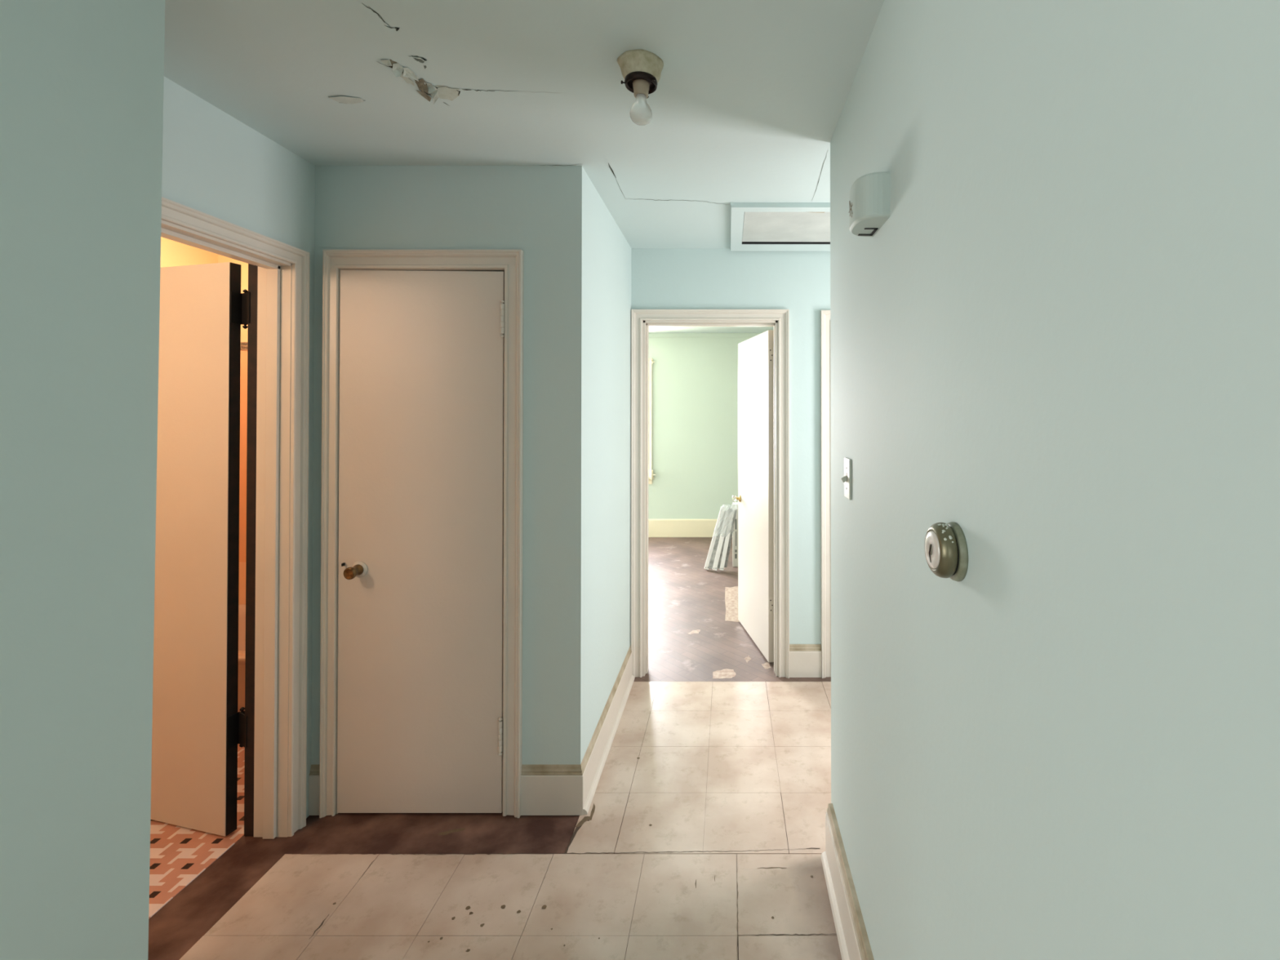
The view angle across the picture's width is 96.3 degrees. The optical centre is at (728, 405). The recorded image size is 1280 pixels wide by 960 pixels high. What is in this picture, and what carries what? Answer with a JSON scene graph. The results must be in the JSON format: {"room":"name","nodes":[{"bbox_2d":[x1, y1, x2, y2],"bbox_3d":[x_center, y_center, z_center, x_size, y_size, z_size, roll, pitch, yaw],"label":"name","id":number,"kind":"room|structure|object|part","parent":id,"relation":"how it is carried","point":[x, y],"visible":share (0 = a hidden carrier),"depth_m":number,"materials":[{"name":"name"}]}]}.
{"room":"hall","nodes":[
{"label":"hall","id":0,"kind":"room"},
{"bbox_2d":[0,0,164,959],"bbox_3d":[-1.390,0.299,0.809,0.540,2.433,0.623,0,-1,0],"label":"wall","id":1,"kind":"structure","parent":0,"point":[82,82],"depth_m":0.98,"materials":[{"name":"teal paint"}]},
{"bbox_2d":[160,236,217,267],"bbox_3d":[-3.050,0.308,2.022,0.100,2.430,2.850,0,-1,0],"label":"wall","id":2,"kind":"structure","parent":0,"point":[173,253],"depth_m":3.12,"materials":[{"name":"yellow paint"}]},
{"bbox_2d":[217,254,248,604],"bbox_3d":[-2.300,0.320,3.378,1.400,2.430,0.138,0,-1,0],"label":"wall","id":3,"kind":"structure","parent":0,"point":[221,259],"depth_m":3.32,"materials":[{"name":"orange paint"}]},
{"bbox_2d":[161,76,315,817],"bbox_3d":[-1.619,0.306,1.685,0.118,2.433,1.095,0,-1,0],"label":"wall","id":4,"kind":"structure","parent":0,"point":[215,164],"depth_m":1.83,"materials":[{"name":"teal paint"}]},
{"bbox_2d":[150,262,250,836],"bbox_3d":[-2.073,0.503,2.104,0.760,2.024,0.053,0,-1,13],"label":"door","id":5,"kind":"structure","parent":4,"relation":"in","point":[197,727],"depth_m":2.04,"materials":[{"name":"beige paint"}]},
{"bbox_2d":[160,196,309,839],"bbox_3d":[-1.623,0.479,1.662,0.178,2.087,0.820,0,-1,0],"label":"door frame","id":6,"kind":"structure","parent":4,"relation":"attached to","point":[278,333],"depth_m":2.01,"materials":[{"name":"beige paint"}]},
{"bbox_2d":[311,165,558,764],"bbox_3d":[-1.101,0.311,2.182,0.918,2.433,0.100,0,-1,0],"label":"wall","id":7,"kind":"structure","parent":0,"point":[357,207],"depth_m":2.14,"materials":[{"name":"teal paint"}]},
{"bbox_2d":[308,764,319,815],"bbox_3d":[-1.535,1.433,2.117,0.050,0.181,0.012,0,-1,0],"label":"baseboard","id":8,"kind":"structure","parent":7,"relation":"attached to","point":[313,778],"depth_m":2.11,"materials":[{"name":"beige paint"}]},
{"bbox_3d":[-1.535,1.359,2.118,0.050,0.034,0.010,0,0,0],"label":"cap moulding","id":9,"kind":"part","parent":8,"relation":"part of","materials":[{"name":"paint"}]},
{"bbox_2d":[337,270,504,813],"bbox_3d":[-1.148,0.504,2.112,0.622,2.030,0.096,0,-1,0],"label":"door","id":10,"kind":"structure","parent":7,"relation":"in","point":[420,588],"depth_m":2.12,"materials":[{"name":"beige paint"}]},
{"bbox_3d":[-1.381,0.612,2.090,0.045,0.045,0.054,0,0,0],"label":"knob","id":11,"kind":"part","parent":10,"relation":"part of","materials":[{"name":"gold metal"}]},
{"bbox_2d":[319,249,524,817],"bbox_3d":[-1.141,0.473,2.168,0.739,2.108,0.126,0,-1,0],"label":"door frame","id":12,"kind":"structure","parent":7,"relation":"attached to","point":[510,262],"depth_m":2.12,"materials":[{"name":"beige paint"}]},
{"bbox_2d":[147,537,831,959],"bbox_3d":[-0.875,1.565,2.286,5.250,0.081,9.200,0,-1,0],"label":"floor","id":13,"kind":"structure","parent":0,"point":[183,921],"depth_m":2.05,"materials":[{"name":"brown wood"}]},
{"bbox_2d":[237,604,245,711],"bbox_3d":[-2.370,1.340,2.938,1.220,0.382,0.720,0,-1,0],"label":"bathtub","id":14,"kind":"object","parent":13,"relation":"on","point":[242,607],"visible":0.02,"depth_m":2.61,"materials":[{"name":"ceramic"}]},
{"bbox_2d":[238,604,245,664],"bbox_3d":[-2.370,1.315,2.939,1.220,0.332,0.720,0,0,0],"label":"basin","id":15,"kind":"object","parent":14,"relation":"in","point":[242,607],"depth_m":3.19,"materials":[{"name":"ceramic"}]},
{"bbox_2d":[704,503,737,570],"bbox_3d":[-0.064,1.239,5.349,0.319,0.613,0.111,0,-1,-14],"label":"boards","id":16,"kind":"object","parent":13,"relation":"on","point":[717,556],"visible":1,"depth_m":5.34,"materials":[{"name":"white wood"}]},
{"bbox_2d":[733,502,737,566],"bbox_3d":[0.172,1.253,5.539,0.255,0.600,0.141,0,-1,0],"label":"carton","id":17,"kind":"object","parent":13,"relation":"on","point":[735,526],"visible":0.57,"depth_m":5.47,"materials":[{"name":"white cardboard"}]},
{"bbox_2d":[179,681,841,959],"bbox_3d":[0.097,1.511,0.589,3.204,0.004,5.124,0,-1,0],"label":"floor","id":18,"kind":"structure","parent":0,"point":[478,906],"depth_m":1.83,"materials":[{"name":"beige tile"}]},
{"bbox_2d":[164,0,884,333],"bbox_3d":[-0.875,-0.943,2.308,5.250,0.123,9.200,0,-1,0],"label":"ceiling","id":19,"kind":"structure","parent":0,"point":[747,104],"depth_m":1.62,"materials":[{"name":"paint"}]},
{"bbox_2d":[617,48,663,125],"bbox_3d":[-0.233,-0.831,1.512,0.122,0.161,0.120,0,-1,0],"label":"fitting","id":20,"kind":"object","parent":19,"relation":"hanging from","point":[641,69],"visible":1,"depth_m":1.49,"materials":[{"name":"beige ceramic"}]},
{"bbox_3d":[-0.232,-0.790,1.512,0.060,0.079,0.060,0,0,0],"label":"light bulb","id":21,"kind":"part","parent":20,"relation":"part of","materials":[{"name":"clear glass"}]},
{"bbox_2d":[632,79,649,98],"bbox_3d":[-0.232,-0.843,1.512,0.046,0.038,0.046,0,0,0],"label":"socket","id":22,"kind":"object","parent":20,"relation":"attached to","point":[641,87],"depth_m":1.50,"materials":[{"name":"ceramic"}]},
{"bbox_2d":[729,202,830,251],"bbox_3d":[0.385,-0.889,2.866,0.750,0.022,0.694,0,-1,0],"label":"attic hatch","id":23,"kind":"object","parent":19,"relation":"attached to","point":[753,226],"visible":0.67,"depth_m":2.80,"materials":[{"name":"paint"}]},
{"bbox_3d":[0.388,-0.890,2.828,0.624,0.013,0.494,0,0,0],"label":"hatch panel","id":24,"kind":"part","parent":23,"relation":"part of","materials":[{"name":"paint"}]},
{"bbox_2d":[556,165,631,764],"bbox_3d":[-0.597,0.315,2.680,0.090,2.433,1.095,0,-1,0],"label":"wall","id":25,"kind":"structure","parent":0,"point":[593,536],"depth_m":2.26,"materials":[{"name":"teal paint"}]},
{"bbox_2d":[520,644,635,815],"bbox_3d":[-0.648,1.438,2.664,0.246,0.181,1.106,0,-1,0],"label":"baseboard","id":26,"kind":"structure","parent":25,"relation":"attached to","point":[545,789],"depth_m":2.12,"materials":[{"name":"beige paint"}]},
{"bbox_3d":[-0.532,1.518,2.650,0.016,0.021,1.073,0,0,0],"label":"shoe moulding","id":27,"kind":"part","parent":26,"relation":"part of","materials":[{"name":"beige paint"}]},
{"bbox_2d":[648,337,751,519],"bbox_3d":[-0.600,0.350,6.837,4.200,2.430,0.120,0,-1,0],"label":"wall","id":28,"kind":"structure","parent":0,"point":[695,380],"depth_m":6.78,"materials":[{"name":"green paint"}]},
{"bbox_2d":[648,358,655,484],"bbox_3d":[-1.705,0.185,6.781,1.690,1.498,0.196,0,-1,0],"label":"window","id":29,"kind":"structure","parent":28,"relation":"in","point":[651,474],"depth_m":6.76,"materials":[{"name":"paint"}]},
{"bbox_3d":[-1.718,0.140,6.766,1.621,1.408,0.026,0,0,0],"label":"casing","id":30,"kind":"part","parent":29,"relation":"part of","materials":[{"name":"paint"}]},
{"bbox_2d":[648,519,733,537],"bbox_3d":[-0.550,1.458,6.758,4.100,0.212,0.018,0,-1,0],"label":"baseboard","id":31,"kind":"structure","parent":28,"relation":"attached to","point":[660,527],"depth_m":6.75,"materials":[{"name":"paint"}]},
{"bbox_2d":[648,333,760,337],"bbox_3d":[-0.550,-0.841,6.779,4.100,0.050,0.018,0,-1,0],"label":"trim","id":32,"kind":"structure","parent":28,"relation":"attached to","point":[651,335],"depth_m":6.77,"materials":[{"name":"green paint"}]},
{"bbox_2d":[631,248,830,644],"bbox_3d":[0.550,0.320,3.282,2.400,2.433,0.110,0,-1,0],"label":"wall","id":33,"kind":"structure","parent":0,"point":[798,282],"depth_m":3.23,"materials":[{"name":"teal paint"}]},
{"bbox_2d":[631,309,789,678],"bbox_3d":[-0.102,0.484,3.281,0.943,2.106,0.162,0,-1,0],"label":"door frame","id":34,"kind":"structure","parent":33,"relation":"attached to","point":[641,319],"depth_m":3.22,"materials":[{"name":"beige paint"}]},
{"bbox_2d":[732,329,773,662],"bbox_3d":[0.149,0.539,3.711,0.093,1.973,0.726,0,-1,-14],"label":"door","id":35,"kind":"structure","parent":33,"relation":"in","point":[755,498],"depth_m":3.60,"materials":[{"name":"beige paint"}]},
{"bbox_3d":[0.043,0.655,3.995,0.028,0.049,0.049,0,-1,-14],"label":"knob","id":36,"kind":"part","parent":35,"relation":"part of","materials":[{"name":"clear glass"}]},
{"bbox_2d":[789,644,821,677],"bbox_3d":[0.435,1.443,3.209,0.181,0.181,0.016,0,-1,0],"label":"baseboard","id":37,"kind":"structure","parent":33,"relation":"attached to","point":[805,660],"depth_m":3.20,"materials":[{"name":"beige paint"}]},
{"bbox_3d":[0.435,1.369,3.211,0.181,0.034,0.015,0,0,0],"label":"cap moulding","id":38,"kind":"part","parent":37,"relation":"part of","materials":[{"name":"paint"}]},
{"bbox_2d":[820,310,831,678],"bbox_3d":[0.955,0.497,3.213,0.856,2.073,0.026,0,-1,0],"label":"door frame","id":39,"kind":"structure","parent":33,"relation":"attached to","point":[825,439],"depth_m":3.21,"materials":[{"name":"beige paint"}]},
{"bbox_2d":[830,0,1279,959],"bbox_3d":[0.411,0.290,-0.177,0.118,2.433,4.250,0,-1,0],"label":"wall","id":40,"kind":"structure","parent":0,"point":[1057,343],"depth_m":0.59,"materials":[{"name":"teal paint"}]},
{"bbox_2d":[840,457,851,499],"bbox_3d":[0.341,0.211,1.654,0.023,0.116,0.072,0,-1,0],"label":"light switch","id":41,"kind":"object","parent":40,"relation":"attached to","point":[846,479],"visible":1,"depth_m":1.64,"materials":[{"name":"white plastic"}]},
{"bbox_2d":[844,457,851,499],"bbox_3d":[0.349,0.211,1.654,0.006,0.116,0.072,0,0,0],"label":"switch plate","id":42,"kind":"object","parent":41,"relation":"attached to","point":[847,462],"depth_m":1.64,"materials":[{"name":"white plastic"}]},
{"bbox_2d":[820,803,874,959],"bbox_3d":[0.332,1.413,-0.150,0.040,0.181,4.125,0,-1,0],"label":"baseboard","id":43,"kind":"structure","parent":40,"relation":"attached to","point":[854,944],"depth_m":1.63,"materials":[{"name":"beige paint"}]},
{"bbox_3d":[0.320,1.493,-0.150,0.016,0.021,4.125,0,0,0],"label":"shoe moulding","id":44,"kind":"part","parent":43,"relation":"part of","materials":[{"name":"beige paint"}]},
{"bbox_2d":[848,171,889,236],"bbox_3d":[0.318,-0.460,1.308,0.069,0.101,0.150,0,-1,0],"label":"detector","id":45,"kind":"object","parent":40,"relation":"attached to","point":[869,194],"visible":1,"depth_m":1.25,"materials":[{"name":"white plastic"}]},
{"bbox_2d":[924,521,968,581],"bbox_3d":[0.330,0.225,0.875,0.043,0.089,0.089,0,-1,0],"label":"thermostat","id":46,"kind":"object","parent":40,"relation":"attached to","point":[946,550],"visible":1,"depth_m":0.85,"materials":[{"name":"paint"}]},
{"bbox_3d":[0.347,0.225,0.875,0.010,0.089,0.089,0,0,0],"label":"wall plate","id":47,"kind":"part","parent":46,"relation":"part of","materials":[{"name":"paint"}]}
]}

